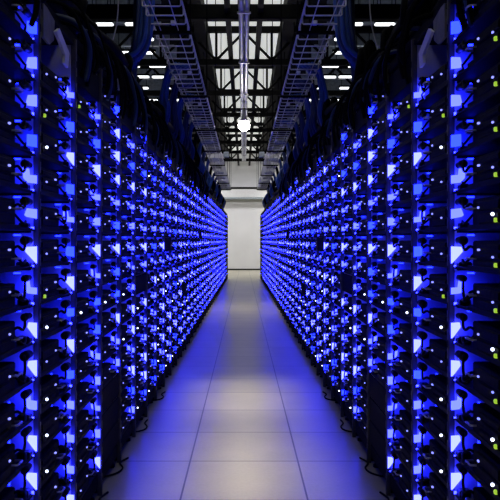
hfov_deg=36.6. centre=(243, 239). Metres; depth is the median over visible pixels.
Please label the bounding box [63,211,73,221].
led light
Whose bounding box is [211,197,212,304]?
rack
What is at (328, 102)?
cable coil
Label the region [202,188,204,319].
rack
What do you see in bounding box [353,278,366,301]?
tray
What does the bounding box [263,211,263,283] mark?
rack
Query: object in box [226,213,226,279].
rack
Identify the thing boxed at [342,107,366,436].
rack
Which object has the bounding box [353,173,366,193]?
tray
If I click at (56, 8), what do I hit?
cable loom
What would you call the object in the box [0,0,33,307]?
rack
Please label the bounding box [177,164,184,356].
rack
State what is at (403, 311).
server
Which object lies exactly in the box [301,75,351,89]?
ceiling panel
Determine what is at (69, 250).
led light
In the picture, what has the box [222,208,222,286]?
rack
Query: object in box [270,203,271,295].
rack
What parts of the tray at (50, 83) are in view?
cord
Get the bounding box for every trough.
[21,0,223,209]
[264,0,463,209]
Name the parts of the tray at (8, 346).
handle, cord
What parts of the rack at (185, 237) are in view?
post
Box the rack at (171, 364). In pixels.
[165,152,174,375]
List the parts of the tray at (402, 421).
cord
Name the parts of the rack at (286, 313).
post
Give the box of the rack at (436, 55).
[388,39,446,499]
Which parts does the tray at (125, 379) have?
cord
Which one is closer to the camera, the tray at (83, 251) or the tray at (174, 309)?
the tray at (83, 251)
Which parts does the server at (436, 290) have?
cord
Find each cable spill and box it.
[11,0,46,26]
[46,0,99,86]
[76,19,123,116]
[99,54,137,125]
[115,69,147,142]
[141,91,158,144]
[147,107,166,153]
[169,130,178,162]
[172,139,187,175]
[173,140,183,174]
[187,153,193,185]
[194,162,199,189]
[202,173,206,196]
[281,171,287,194]
[290,162,303,187]
[300,145,315,177]
[304,131,322,170]
[309,130,326,170]
[316,111,338,164]
[323,100,345,154]
[332,90,355,147]
[339,74,362,130]
[350,47,389,129]
[364,42,406,118]
[382,0,433,95]
[456,0,476,29]
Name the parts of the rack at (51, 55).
divider panel, rail, post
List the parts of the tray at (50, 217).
cord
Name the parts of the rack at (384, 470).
rail, post, divider panel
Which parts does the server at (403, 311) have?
cord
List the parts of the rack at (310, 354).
post, divider panel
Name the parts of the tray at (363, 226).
cord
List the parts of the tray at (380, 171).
cord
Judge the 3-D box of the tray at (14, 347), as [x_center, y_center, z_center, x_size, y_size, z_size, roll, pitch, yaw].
[-0.946,0.323,2.196,0.560,0.016,0.465,0,0,0]
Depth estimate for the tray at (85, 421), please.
3.18 m
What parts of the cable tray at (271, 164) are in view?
rail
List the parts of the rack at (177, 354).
divider panel, post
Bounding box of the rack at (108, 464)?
[77,68,118,495]
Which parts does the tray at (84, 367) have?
cord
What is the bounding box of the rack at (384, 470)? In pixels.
[371,68,410,495]
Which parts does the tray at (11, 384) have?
cord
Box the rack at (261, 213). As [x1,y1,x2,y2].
[261,213,261,279]
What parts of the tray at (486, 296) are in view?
cord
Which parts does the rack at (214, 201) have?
post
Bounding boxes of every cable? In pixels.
[104,457,128,477]
[136,419,147,431]
[340,419,351,431]
[359,457,383,477]
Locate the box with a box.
[221,187,266,198]
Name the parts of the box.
rail, casing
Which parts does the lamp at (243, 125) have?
globe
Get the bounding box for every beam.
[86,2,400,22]
[187,0,228,157]
[224,0,238,165]
[248,0,263,165]
[259,0,300,157]
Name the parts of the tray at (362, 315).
cord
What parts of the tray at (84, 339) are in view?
cord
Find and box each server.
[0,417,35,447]
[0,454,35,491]
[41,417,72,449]
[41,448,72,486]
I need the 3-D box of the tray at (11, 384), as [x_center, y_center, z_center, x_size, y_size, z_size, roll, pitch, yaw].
[-0.936,0.397,2.196,0.580,0.109,0.465,0,0,0]
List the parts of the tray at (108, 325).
cord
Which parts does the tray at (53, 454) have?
cord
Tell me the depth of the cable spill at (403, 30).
3.09 m
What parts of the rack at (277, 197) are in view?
post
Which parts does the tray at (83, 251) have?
cord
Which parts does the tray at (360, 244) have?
cord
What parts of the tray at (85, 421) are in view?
cord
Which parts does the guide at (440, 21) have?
plate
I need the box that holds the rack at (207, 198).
[206,198,207,312]
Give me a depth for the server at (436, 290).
2.66 m
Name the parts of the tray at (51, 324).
cord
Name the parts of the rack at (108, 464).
divider panel, post, rail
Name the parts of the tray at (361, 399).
cord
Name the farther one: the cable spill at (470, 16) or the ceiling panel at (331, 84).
the ceiling panel at (331, 84)
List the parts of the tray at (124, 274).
cord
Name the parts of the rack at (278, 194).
post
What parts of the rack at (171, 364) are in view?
divider panel, post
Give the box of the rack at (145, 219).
[136,125,153,416]
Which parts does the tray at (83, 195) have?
cord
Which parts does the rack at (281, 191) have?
post, divider panel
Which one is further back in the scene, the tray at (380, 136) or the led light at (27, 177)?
the tray at (380, 136)
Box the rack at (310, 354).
[308,156,315,365]
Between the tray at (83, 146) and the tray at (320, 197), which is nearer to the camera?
the tray at (83, 146)
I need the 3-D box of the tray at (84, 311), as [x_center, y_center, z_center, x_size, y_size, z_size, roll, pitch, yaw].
[-0.928,0.277,3.214,0.580,0.109,0.465,0,0,0]
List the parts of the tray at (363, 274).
cord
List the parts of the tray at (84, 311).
cord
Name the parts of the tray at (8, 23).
handle, cord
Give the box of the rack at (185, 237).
[182,169,188,349]
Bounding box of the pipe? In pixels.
[237,0,250,160]
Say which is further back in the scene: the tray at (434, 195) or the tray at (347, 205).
the tray at (347, 205)
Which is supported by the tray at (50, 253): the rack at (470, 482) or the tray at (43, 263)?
the tray at (43, 263)
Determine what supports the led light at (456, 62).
on the tray at (486, 46)
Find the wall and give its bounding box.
[201,154,286,268]
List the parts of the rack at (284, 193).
post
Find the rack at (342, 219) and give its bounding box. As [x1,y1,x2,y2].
[334,125,351,416]
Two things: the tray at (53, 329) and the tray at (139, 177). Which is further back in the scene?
the tray at (139, 177)
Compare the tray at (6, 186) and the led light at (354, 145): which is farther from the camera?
the led light at (354, 145)
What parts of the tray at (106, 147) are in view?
cord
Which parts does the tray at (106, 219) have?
cord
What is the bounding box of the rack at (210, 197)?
[209,196,211,306]
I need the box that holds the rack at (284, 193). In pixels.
[283,193,285,319]
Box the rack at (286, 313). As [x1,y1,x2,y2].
[285,186,288,322]
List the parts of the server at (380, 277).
cord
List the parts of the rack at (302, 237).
post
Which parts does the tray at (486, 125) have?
cord, handle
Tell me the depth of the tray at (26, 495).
2.36 m
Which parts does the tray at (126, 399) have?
cord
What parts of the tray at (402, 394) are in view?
cord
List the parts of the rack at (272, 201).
post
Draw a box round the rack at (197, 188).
[197,188,199,327]
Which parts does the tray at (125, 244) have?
cord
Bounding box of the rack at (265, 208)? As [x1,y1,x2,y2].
[265,208,265,286]
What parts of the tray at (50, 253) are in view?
cord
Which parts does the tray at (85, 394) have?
cord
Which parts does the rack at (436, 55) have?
post, rail, divider panel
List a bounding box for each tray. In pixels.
[0,0,36,43]
[0,27,36,80]
[0,70,36,118]
[0,110,36,155]
[0,153,36,193]
[0,180,35,193]
[0,196,36,230]
[0,224,35,230]
[0,234,36,272]
[0,265,35,272]
[0,272,36,316]
[0,304,35,316]
[0,310,36,360]
[0,342,35,360]
[0,350,36,403]
[0,379,35,403]
[0,388,36,447]
[0,426,36,491]
[0,463,36,499]
[15,492,35,499]
[41,62,73,108]
[41,95,73,139]
[41,131,73,170]
[41,153,72,170]
[41,167,73,201]
[41,190,72,201]
[41,204,73,232]
[41,226,72,232]
[41,235,73,267]
[41,261,72,267]
[41,267,73,303]
[41,293,72,303]
[41,298,73,340]
[41,324,72,340]
[41,331,73,376]
[41,355,72,376]
[41,362,73,413]
[41,386,72,413]
[41,393,73,449]
[41,425,73,486]
[41,456,73,499]
[55,479,72,499]
[62,487,73,499]
[77,93,99,127]
[77,108,98,127]
[77,120,99,154]
[77,138,98,154]
[77,151,99,180]
[77,168,98,180]
[77,180,99,206]
[77,198,98,206]
[77,209,99,233]
[77,229,98,233]
[77,236,99,262]
[77,257,98,262]
[77,263,99,292]
[77,285,98,292]
[77,291,99,322]
[77,312,98,322]
[77,318,99,353]
[77,338,98,353]
[77,344,99,383]
[77,364,98,383]
[77,370,99,413]
[77,391,98,413]
[77,397,99,443]
[77,417,98,443]
[77,423,99,474]
[77,444,98,474]
[77,450,99,499]
[78,470,98,499]
[102,87,118,119]
[102,101,118,119]
[102,112,119,142]
[102,127,118,142]
[102,139,119,165]
[102,153,117,165]
[102,163,119,188]
[102,179,117,188]
[102,189,119,210]
[102,204,117,210]
[102,213,119,233]
[102,230,117,233]
[102,238,119,259]
[102,255,117,259]
[102,260,119,284]
[102,279,117,284]
[102,283,119,310]
[102,302,117,310]
[102,307,119,336]
[102,326,117,336]
[102,331,119,362]
[102,349,117,362]
[102,353,119,388]
[102,372,117,388]
[121,129,134,153]
[121,141,133,153]
[121,151,134,173]
[121,164,133,173]
[121,173,134,193]
[121,186,132,193]
[121,195,134,214]
[121,209,133,214]
[121,216,134,234]
[121,232,132,234]
[121,237,134,256]
[121,253,132,256]
[121,257,134,279]
[121,275,133,279]
[121,278,134,301]
[121,295,132,301]
[121,300,134,324]
[121,316,132,324]
[121,320,134,346]
[121,336,133,346]
[121,341,134,369]
[121,357,132,369]
[121,361,134,391]
[121,377,132,391]
[121,382,134,414]
[121,397,133,414]
[121,402,134,436]
[121,418,132,436]
[136,122,144,143]
[136,133,144,143]
[136,143,145,162]
[136,153,144,162]
[136,161,145,180]
[136,173,144,180]
[136,181,145,198]
[136,193,144,198]
[136,200,145,216]
[136,219,145,235]
[136,237,145,254]
[136,256,145,274]
[136,294,145,314]
[136,312,145,334]
[136,330,145,354]
[136,349,145,374]
[136,367,145,393]
[136,385,145,413]
[141,0,230,190]
[148,153,155,169]
[148,162,154,169]
[148,171,155,185]
[148,187,155,202]
[148,204,155,218]
[148,221,155,235]
[148,237,155,252]
[148,254,155,270]
[148,271,155,288]
[148,288,155,306]
[148,305,155,324]
[148,321,155,341]
[148,338,155,359]
[148,356,155,377]
[148,372,155,395]
[157,160,163,175]
[157,176,163,190]
[157,192,163,205]
[157,207,163,220]
[157,222,163,235]
[157,238,163,251]
[157,253,163,268]
[157,269,163,284]
[157,284,163,300]
[157,300,163,316]
[157,315,163,332]
[157,330,163,349]
[157,346,163,365]
[157,361,163,381]
[165,152,170,166]
[165,168,170,180]
[165,181,170,194]
[165,196,170,208]
[165,211,170,222]
[165,225,170,236]
[165,253,170,265]
[165,267,170,280]
[165,281,170,295]
[165,295,170,309]
[165,309,170,324]
[165,323,170,339]
[165,337,170,354]
[165,351,170,369]
[172,173,176,184]
[172,186,176,197]
[172,199,176,210]
[172,212,176,223]
[172,226,176,236]
[172,239,176,249]
[172,252,176,263]
[172,265,176,276]
[172,278,176,290]
[172,291,176,304]
[172,304,176,317]
[172,317,176,331]
[172,330,176,344]
[172,343,176,358]
[177,165,181,176]
[177,178,181,188]
[177,190,181,200]
[177,202,181,212]
[177,215,181,224]
[177,226,181,236]
[177,239,181,249]
[177,251,181,261]
[177,263,181,274]
[177,275,181,287]
[177,287,181,299]
[177,300,181,312]
[177,312,181,325]
[177,324,181,338]
[177,336,181,350]
[257,0,346,190]
[306,215,310,224]
[306,226,310,236]
[306,239,310,249]
[306,251,310,261]
[306,263,310,274]
[306,275,310,287]
[306,287,310,299]
[306,300,310,312]
[306,312,310,325]
[306,324,310,338]
[306,336,310,350]
[311,173,315,184]
[311,186,315,197]
[311,199,315,210]
[311,212,315,223]
[311,226,315,236]
[311,239,315,249]
[311,252,315,263]
[311,265,315,276]
[311,278,315,290]
[311,291,315,304]
[311,304,315,317]
[311,317,315,331]
[311,330,315,344]
[311,343,315,358]
[317,168,322,180]
[317,181,322,194]
[317,196,322,208]
[317,211,322,222]
[317,225,322,236]
[317,253,322,265]
[317,267,322,280]
[317,281,322,295]
[317,295,322,309]
[317,309,322,324]
[317,323,322,339]
[317,337,322,354]
[317,351,322,369]
[318,152,322,166]
[324,160,330,175]
[324,176,330,190]
[324,192,330,205]
[324,207,330,220]
[324,222,330,235]
[324,238,330,251]
[324,253,330,268]
[324,269,330,284]
[324,284,330,300]
[324,300,330,316]
[324,315,330,332]
[324,330,330,349]
[324,346,330,365]
[324,361,330,381]
[332,153,339,169]
[332,171,339,185]
[332,187,339,202]
[332,204,339,218]
[332,221,339,235]
[332,237,339,252]
[332,254,339,270]
[332,271,339,288]
[332,288,339,306]
[332,305,339,324]
[332,321,339,341]
[332,338,339,359]
[332,356,339,377]
[332,372,339,395]
[333,162,339,169]
[342,125,351,143]
[342,143,351,162]
[342,161,351,180]
[342,181,351,198]
[342,200,351,216]
[342,219,351,235]
[342,237,351,254]
[342,256,351,274]
[342,294,351,314]
[342,312,351,334]
[342,330,351,354]
[342,349,351,374]
[342,367,351,393]
[342,385,351,413]
[343,133,351,143]
[343,153,351,162]
[343,173,351,180]
[343,193,351,198]
[353,129,366,153]
[353,151,366,173]
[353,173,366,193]
[353,195,366,214]
[353,216,366,234]
[353,237,366,256]
[353,257,366,279]
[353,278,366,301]
[353,300,366,324]
[353,320,366,346]
[353,341,366,369]
[353,361,366,391]
[353,382,366,414]
[353,402,366,436]
[354,141,366,153]
[354,164,366,173]
[354,209,366,214]
[354,275,366,279]
[354,336,366,346]
[354,397,366,414]
[355,186,366,193]
[355,232,366,234]
[355,253,366,256]
[355,295,366,301]
[355,316,366,324]
[355,357,366,369]
[355,377,366,391]
[355,418,366,436]
[368,88,385,119]
[368,112,385,142]
[368,139,385,165]
[368,163,385,188]
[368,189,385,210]
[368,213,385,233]
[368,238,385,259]
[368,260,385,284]
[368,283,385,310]
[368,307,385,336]
[368,331,385,362]
[368,353,385,388]
[369,101,385,119]
[369,127,385,142]
[370,153,385,165]
[370,179,385,188]
[370,204,385,210]
[370,230,385,233]
[370,255,385,259]
[370,279,385,284]
[370,302,385,310]
[370,326,385,336]
[370,349,385,362]
[370,372,385,388]
[388,93,410,127]
[388,120,410,154]
[388,151,410,180]
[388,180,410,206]
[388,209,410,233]
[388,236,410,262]
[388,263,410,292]
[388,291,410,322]
[388,318,410,353]
[388,344,410,383]
[388,370,410,413]
[388,397,410,443]
[388,423,410,474]
[388,450,410,499]
[389,108,410,127]
[389,138,410,154]
[389,168,410,180]
[389,198,410,206]
[389,229,410,233]
[389,257,410,262]
[389,285,410,292]
[389,312,410,322]
[389,338,410,353]
[389,364,410,383]
[389,391,410,413]
[389,417,410,443]
[389,444,410,474]
[389,470,409,499]
[414,62,446,108]
[414,95,446,139]
[414,131,446,170]
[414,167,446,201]
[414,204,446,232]
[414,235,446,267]
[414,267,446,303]
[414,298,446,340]
[414,331,446,376]
[414,362,446,413]
[414,393,446,449]
[414,425,446,486]
[414,456,446,499]
[414,487,425,499]
[415,153,446,170]
[415,190,446,201]
[415,226,446,232]
[415,261,446,267]
[415,293,446,303]
[415,324,446,340]
[415,355,446,376]
[415,386,446,413]
[415,417,446,449]
[415,448,446,486]
[415,479,432,499]
[451,0,499,43]
[451,17,499,80]
[451,62,499,118]
[451,104,499,155]
[451,149,499,193]
[451,195,499,230]
[451,234,499,274]
[451,272,499,320]
[451,310,499,365]
[451,350,499,411]
[451,388,499,457]
[451,426,499,499]
[451,463,494,499]
[452,39,499,80]
[452,223,499,230]
[452,265,499,274]
[452,304,499,320]
[452,342,499,365]
[452,379,499,411]
[452,417,499,457]
[452,454,499,499]
[452,492,472,499]
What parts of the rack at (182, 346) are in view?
divider panel, post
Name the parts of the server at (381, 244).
cord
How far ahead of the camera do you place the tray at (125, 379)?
4.21 m
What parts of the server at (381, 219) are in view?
cord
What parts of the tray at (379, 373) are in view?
cord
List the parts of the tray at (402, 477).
cord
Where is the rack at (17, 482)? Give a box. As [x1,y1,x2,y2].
[0,1,73,499]
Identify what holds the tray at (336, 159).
in the rack at (342, 219)
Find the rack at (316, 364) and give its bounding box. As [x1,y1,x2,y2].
[312,152,322,375]
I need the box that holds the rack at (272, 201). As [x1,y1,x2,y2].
[272,201,273,299]
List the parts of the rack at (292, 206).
post, divider panel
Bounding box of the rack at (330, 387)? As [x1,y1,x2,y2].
[326,132,339,399]
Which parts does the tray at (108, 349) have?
cord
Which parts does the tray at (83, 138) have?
cord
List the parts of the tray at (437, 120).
cord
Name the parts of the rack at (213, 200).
post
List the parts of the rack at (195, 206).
divider panel, post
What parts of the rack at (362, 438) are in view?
post, divider panel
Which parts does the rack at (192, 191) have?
divider panel, post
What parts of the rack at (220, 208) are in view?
post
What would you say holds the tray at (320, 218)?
in the rack at (322, 372)
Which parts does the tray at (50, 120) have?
cord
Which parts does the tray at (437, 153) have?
cord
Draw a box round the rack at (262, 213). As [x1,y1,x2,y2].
[262,213,262,280]
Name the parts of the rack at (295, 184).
post, divider panel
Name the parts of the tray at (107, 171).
cord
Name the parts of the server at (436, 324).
cord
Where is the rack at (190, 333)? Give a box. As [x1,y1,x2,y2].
[186,175,191,342]
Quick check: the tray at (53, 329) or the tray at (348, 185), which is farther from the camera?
the tray at (348, 185)
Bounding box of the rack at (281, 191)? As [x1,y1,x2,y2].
[281,191,283,315]
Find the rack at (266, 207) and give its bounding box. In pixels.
[266,207,266,287]
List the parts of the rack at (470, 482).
rail, post, divider panel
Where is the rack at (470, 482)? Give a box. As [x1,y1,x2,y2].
[414,0,499,499]
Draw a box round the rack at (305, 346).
[303,164,310,356]
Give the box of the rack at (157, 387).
[148,140,162,399]
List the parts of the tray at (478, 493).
cord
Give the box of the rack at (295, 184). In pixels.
[293,177,297,337]
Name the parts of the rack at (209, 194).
post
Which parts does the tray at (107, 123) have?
cord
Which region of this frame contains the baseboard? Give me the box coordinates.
[228,269,259,269]
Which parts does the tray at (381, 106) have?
cord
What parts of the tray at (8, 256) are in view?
cord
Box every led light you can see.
[22,168,36,183]
[23,281,36,293]
[24,208,36,218]
[25,246,36,262]
[26,57,36,68]
[26,95,36,106]
[26,396,36,409]
[26,473,36,489]
[27,21,36,33]
[27,134,36,146]
[27,322,36,337]
[27,360,36,375]
[27,435,36,450]
[63,86,73,97]
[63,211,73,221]
[64,400,73,408]
[64,432,73,442]
[64,463,73,473]
[66,121,73,131]
[66,152,73,164]
[66,184,73,194]
[66,246,73,256]
[66,276,73,289]
[67,308,73,316]
[67,339,73,352]
[67,370,73,378]
[67,494,73,499]
[90,190,99,199]
[90,350,99,358]
[91,111,99,118]
[91,269,99,277]
[91,404,99,410]
[92,165,99,176]
[92,245,99,255]
[93,139,99,147]
[93,218,99,225]
[93,325,99,333]
[94,298,99,304]
[95,377,99,384]
[95,429,99,437]
[95,457,99,467]
[111,197,119,204]
[111,336,119,343]
[113,106,118,113]
[113,222,119,228]
[113,244,119,253]
[113,268,119,274]
[113,359,119,365]
[114,129,119,138]
[114,152,119,161]
[114,175,119,184]
[116,314,119,322]
[127,139,134,147]
[128,366,134,374]
[129,223,134,228]
[353,139,360,147]
[353,223,358,228]
[353,366,359,374]
[368,106,374,113]
[368,129,373,138]
[368,152,373,161]
[368,175,373,184]
[368,197,376,204]
[368,222,374,228]
[368,244,374,253]
[368,268,374,274]
[368,314,371,322]
[368,336,376,343]
[368,359,374,365]
[388,111,396,118]
[388,139,394,147]
[388,165,395,176]
[388,190,397,199]
[388,218,394,225]
[388,245,395,255]
[388,269,396,277]
[388,298,393,304]
[388,325,394,333]
[388,350,397,358]
[388,377,392,384]
[388,404,396,410]
[388,429,392,437]
[388,457,392,467]
[414,86,424,97]
[414,121,421,131]
[414,152,421,164]
[414,184,421,194]
[414,211,424,221]
[414,246,421,256]
[414,276,421,289]
[414,308,420,316]
[414,339,420,352]
[414,370,420,378]
[414,400,423,408]
[414,432,423,442]
[414,463,423,473]
[414,494,420,499]
[451,21,460,33]
[451,57,461,68]
[451,95,461,106]
[451,134,460,146]
[451,168,465,183]
[451,208,463,218]
[451,246,462,262]
[451,281,461,293]
[451,322,460,337]
[451,360,460,375]
[451,396,461,409]
[451,435,460,450]
[451,473,461,489]
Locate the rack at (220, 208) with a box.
[220,208,221,289]
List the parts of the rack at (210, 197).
post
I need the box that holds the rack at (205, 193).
[204,193,206,315]
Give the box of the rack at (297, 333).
[295,173,301,342]
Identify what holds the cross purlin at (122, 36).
attached to the ceiling
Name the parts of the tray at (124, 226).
cord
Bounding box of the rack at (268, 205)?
[268,205,269,292]
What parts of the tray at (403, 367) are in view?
cord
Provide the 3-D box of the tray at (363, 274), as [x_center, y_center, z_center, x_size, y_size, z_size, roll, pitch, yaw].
[0.920,0.157,4.232,0.580,0.109,0.465,0,0,0]
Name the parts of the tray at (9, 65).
handle, cord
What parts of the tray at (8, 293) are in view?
cord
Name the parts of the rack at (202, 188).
post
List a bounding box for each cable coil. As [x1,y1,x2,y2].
[66,0,87,38]
[93,21,103,67]
[119,46,132,72]
[136,76,143,91]
[150,99,165,136]
[322,97,337,119]
[354,40,377,87]
[380,24,395,52]
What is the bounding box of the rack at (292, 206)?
[290,181,293,331]
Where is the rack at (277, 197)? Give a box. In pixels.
[276,196,278,306]
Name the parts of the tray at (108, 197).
cord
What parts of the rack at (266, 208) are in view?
post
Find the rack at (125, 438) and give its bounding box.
[102,90,133,462]
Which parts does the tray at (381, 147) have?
cord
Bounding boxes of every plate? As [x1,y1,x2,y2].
[77,54,98,101]
[102,374,118,413]
[102,397,118,439]
[102,420,118,465]
[136,273,145,294]
[157,143,162,160]
[165,237,169,250]
[172,158,175,171]
[182,169,184,180]
[182,283,184,295]
[303,168,305,180]
[303,283,305,295]
[312,157,315,171]
[325,140,330,160]
[342,273,351,294]
[369,374,385,413]
[369,397,385,439]
[369,420,385,465]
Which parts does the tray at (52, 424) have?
cord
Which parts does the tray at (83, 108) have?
cord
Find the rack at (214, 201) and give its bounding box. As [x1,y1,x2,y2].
[214,201,215,299]
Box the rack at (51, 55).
[41,39,99,499]
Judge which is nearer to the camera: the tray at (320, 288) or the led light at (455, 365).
the led light at (455, 365)
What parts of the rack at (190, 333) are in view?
post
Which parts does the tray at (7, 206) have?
cord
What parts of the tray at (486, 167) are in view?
cord, handle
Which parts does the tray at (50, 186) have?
cord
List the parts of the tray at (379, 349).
cord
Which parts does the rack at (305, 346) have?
post, divider panel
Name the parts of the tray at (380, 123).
cord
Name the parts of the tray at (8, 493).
cord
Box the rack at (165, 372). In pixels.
[157,144,168,386]
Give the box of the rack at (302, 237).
[299,178,305,349]
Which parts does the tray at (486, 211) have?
cord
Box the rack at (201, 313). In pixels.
[199,186,202,322]
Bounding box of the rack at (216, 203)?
[216,203,217,295]
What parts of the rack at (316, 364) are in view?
post, divider panel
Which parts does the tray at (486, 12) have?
cord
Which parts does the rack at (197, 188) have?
divider panel, post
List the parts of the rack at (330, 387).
post, divider panel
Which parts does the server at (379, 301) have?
cord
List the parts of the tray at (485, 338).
cord, handle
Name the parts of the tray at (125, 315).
cord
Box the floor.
[92,270,395,499]
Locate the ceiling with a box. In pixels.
[161,0,326,149]
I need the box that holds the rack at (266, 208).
[266,208,267,289]
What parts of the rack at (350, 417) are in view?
post, divider panel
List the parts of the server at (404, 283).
cord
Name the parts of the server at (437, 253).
cord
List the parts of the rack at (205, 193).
divider panel, post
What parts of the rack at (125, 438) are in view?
divider panel, post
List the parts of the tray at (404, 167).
cord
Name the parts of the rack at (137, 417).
divider panel, post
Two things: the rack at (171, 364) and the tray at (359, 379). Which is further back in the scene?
the rack at (171, 364)
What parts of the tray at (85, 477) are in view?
cord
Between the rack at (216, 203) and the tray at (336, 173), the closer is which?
the tray at (336, 173)
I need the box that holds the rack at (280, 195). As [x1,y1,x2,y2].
[280,195,281,312]
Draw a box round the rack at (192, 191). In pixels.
[190,177,194,337]
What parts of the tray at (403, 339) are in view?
cord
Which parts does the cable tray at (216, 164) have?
rail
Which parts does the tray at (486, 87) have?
cord, handle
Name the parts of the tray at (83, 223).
cord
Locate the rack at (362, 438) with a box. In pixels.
[354,95,385,462]
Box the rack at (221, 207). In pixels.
[221,207,221,287]
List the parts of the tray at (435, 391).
cord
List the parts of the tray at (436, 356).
cord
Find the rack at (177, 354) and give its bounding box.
[172,156,179,365]
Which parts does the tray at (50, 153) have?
cord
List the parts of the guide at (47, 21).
plate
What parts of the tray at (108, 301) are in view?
cord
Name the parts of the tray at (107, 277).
cord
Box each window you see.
[204,0,283,3]
[208,22,279,57]
[216,58,271,84]
[218,85,269,104]
[222,105,265,119]
[225,120,262,127]
[226,132,261,139]
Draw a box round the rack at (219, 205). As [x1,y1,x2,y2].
[218,205,219,292]
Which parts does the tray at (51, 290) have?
cord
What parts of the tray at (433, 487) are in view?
cord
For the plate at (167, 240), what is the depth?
6.30 m
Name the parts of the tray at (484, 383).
cord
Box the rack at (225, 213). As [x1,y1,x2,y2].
[225,213,225,280]
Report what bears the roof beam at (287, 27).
attached to the wall
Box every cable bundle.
[128,0,154,79]
[159,62,191,123]
[169,80,196,138]
[177,93,197,143]
[183,109,204,154]
[188,119,208,159]
[192,131,211,166]
[197,140,213,173]
[201,149,214,181]
[206,158,217,189]
[209,166,220,195]
[212,171,222,197]
[214,177,223,201]
[264,177,273,201]
[265,171,275,199]
[267,166,278,195]
[270,158,281,188]
[272,149,286,179]
[273,140,290,181]
[276,131,294,167]
[280,119,299,159]
[283,109,304,154]
[290,93,310,145]
[292,80,321,147]
[297,62,327,125]
[333,0,357,80]
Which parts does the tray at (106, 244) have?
cord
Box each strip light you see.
[96,0,113,25]
[118,25,131,52]
[125,0,132,25]
[137,74,149,77]
[149,47,165,67]
[152,68,163,77]
[322,47,338,67]
[324,68,335,77]
[338,74,351,77]
[339,80,349,88]
[355,0,362,25]
[374,0,395,25]
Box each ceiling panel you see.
[148,88,190,102]
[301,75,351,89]
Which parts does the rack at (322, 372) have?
post, divider panel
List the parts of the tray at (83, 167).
cord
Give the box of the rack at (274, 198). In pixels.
[273,198,274,301]
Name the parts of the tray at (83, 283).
cord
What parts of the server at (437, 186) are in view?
cord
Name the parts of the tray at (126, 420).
cord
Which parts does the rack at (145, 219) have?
divider panel, post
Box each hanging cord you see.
[112,0,118,39]
[369,0,377,48]
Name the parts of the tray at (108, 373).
cord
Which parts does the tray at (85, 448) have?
cord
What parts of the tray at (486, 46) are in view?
cord, handle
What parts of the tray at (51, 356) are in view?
cord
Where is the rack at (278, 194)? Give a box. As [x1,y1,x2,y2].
[277,194,279,309]
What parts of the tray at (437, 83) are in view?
cord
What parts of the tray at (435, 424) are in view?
cord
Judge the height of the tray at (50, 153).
0.109 m
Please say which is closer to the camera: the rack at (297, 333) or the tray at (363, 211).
the tray at (363, 211)
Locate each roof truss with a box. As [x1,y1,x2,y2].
[98,26,388,65]
[138,66,350,95]
[158,89,328,116]
[182,108,305,131]
[192,122,295,143]
[192,134,295,153]
[198,144,289,160]
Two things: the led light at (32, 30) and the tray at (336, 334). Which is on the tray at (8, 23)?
the led light at (32, 30)
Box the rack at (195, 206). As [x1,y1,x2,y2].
[194,186,197,331]
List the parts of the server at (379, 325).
cord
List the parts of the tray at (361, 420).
cord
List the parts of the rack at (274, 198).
post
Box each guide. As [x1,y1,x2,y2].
[41,3,69,67]
[418,3,446,67]
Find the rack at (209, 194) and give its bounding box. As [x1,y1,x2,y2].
[208,194,210,309]
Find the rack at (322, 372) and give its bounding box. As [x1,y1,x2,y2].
[318,144,330,386]
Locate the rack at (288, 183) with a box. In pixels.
[287,183,290,327]
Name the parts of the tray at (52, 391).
cord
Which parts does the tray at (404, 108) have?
cord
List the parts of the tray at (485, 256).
cord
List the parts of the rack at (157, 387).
divider panel, post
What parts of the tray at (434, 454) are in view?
cord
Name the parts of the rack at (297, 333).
post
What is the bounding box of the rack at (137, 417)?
[121,112,144,436]
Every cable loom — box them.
[47,0,222,206]
[265,0,442,207]
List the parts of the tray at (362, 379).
cord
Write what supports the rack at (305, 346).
on the floor
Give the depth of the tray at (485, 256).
2.15 m
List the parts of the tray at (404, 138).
cord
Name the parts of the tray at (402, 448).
cord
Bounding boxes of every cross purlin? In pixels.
[88,0,160,24]
[107,25,169,46]
[121,44,176,58]
[137,69,181,79]
[139,75,186,89]
[306,69,351,79]
[311,44,379,58]
[318,25,380,46]
[327,0,400,24]
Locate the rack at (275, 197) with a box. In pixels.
[275,197,276,304]
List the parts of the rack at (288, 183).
post, divider panel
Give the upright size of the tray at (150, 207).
0.109 m
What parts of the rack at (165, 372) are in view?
divider panel, post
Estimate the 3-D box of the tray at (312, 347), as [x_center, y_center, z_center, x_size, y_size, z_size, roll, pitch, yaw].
[0.899,0.997,6.777,0.580,0.109,0.465,0,0,0]
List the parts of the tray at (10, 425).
handle, cord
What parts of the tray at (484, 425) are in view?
cord, handle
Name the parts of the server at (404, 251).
cord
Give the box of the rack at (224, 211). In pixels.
[224,211,224,283]
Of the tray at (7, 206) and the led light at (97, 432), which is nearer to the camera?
the tray at (7, 206)
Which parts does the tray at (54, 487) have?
cord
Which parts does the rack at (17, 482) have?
divider panel, post, rail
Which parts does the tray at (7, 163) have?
handle, cord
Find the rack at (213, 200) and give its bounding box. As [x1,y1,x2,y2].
[212,198,214,301]
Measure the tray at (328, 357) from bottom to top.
0.109 m
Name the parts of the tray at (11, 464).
handle, cord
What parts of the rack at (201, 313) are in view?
post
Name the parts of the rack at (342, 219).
post, divider panel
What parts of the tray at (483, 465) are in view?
cord, handle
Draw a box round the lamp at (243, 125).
[227,108,260,130]

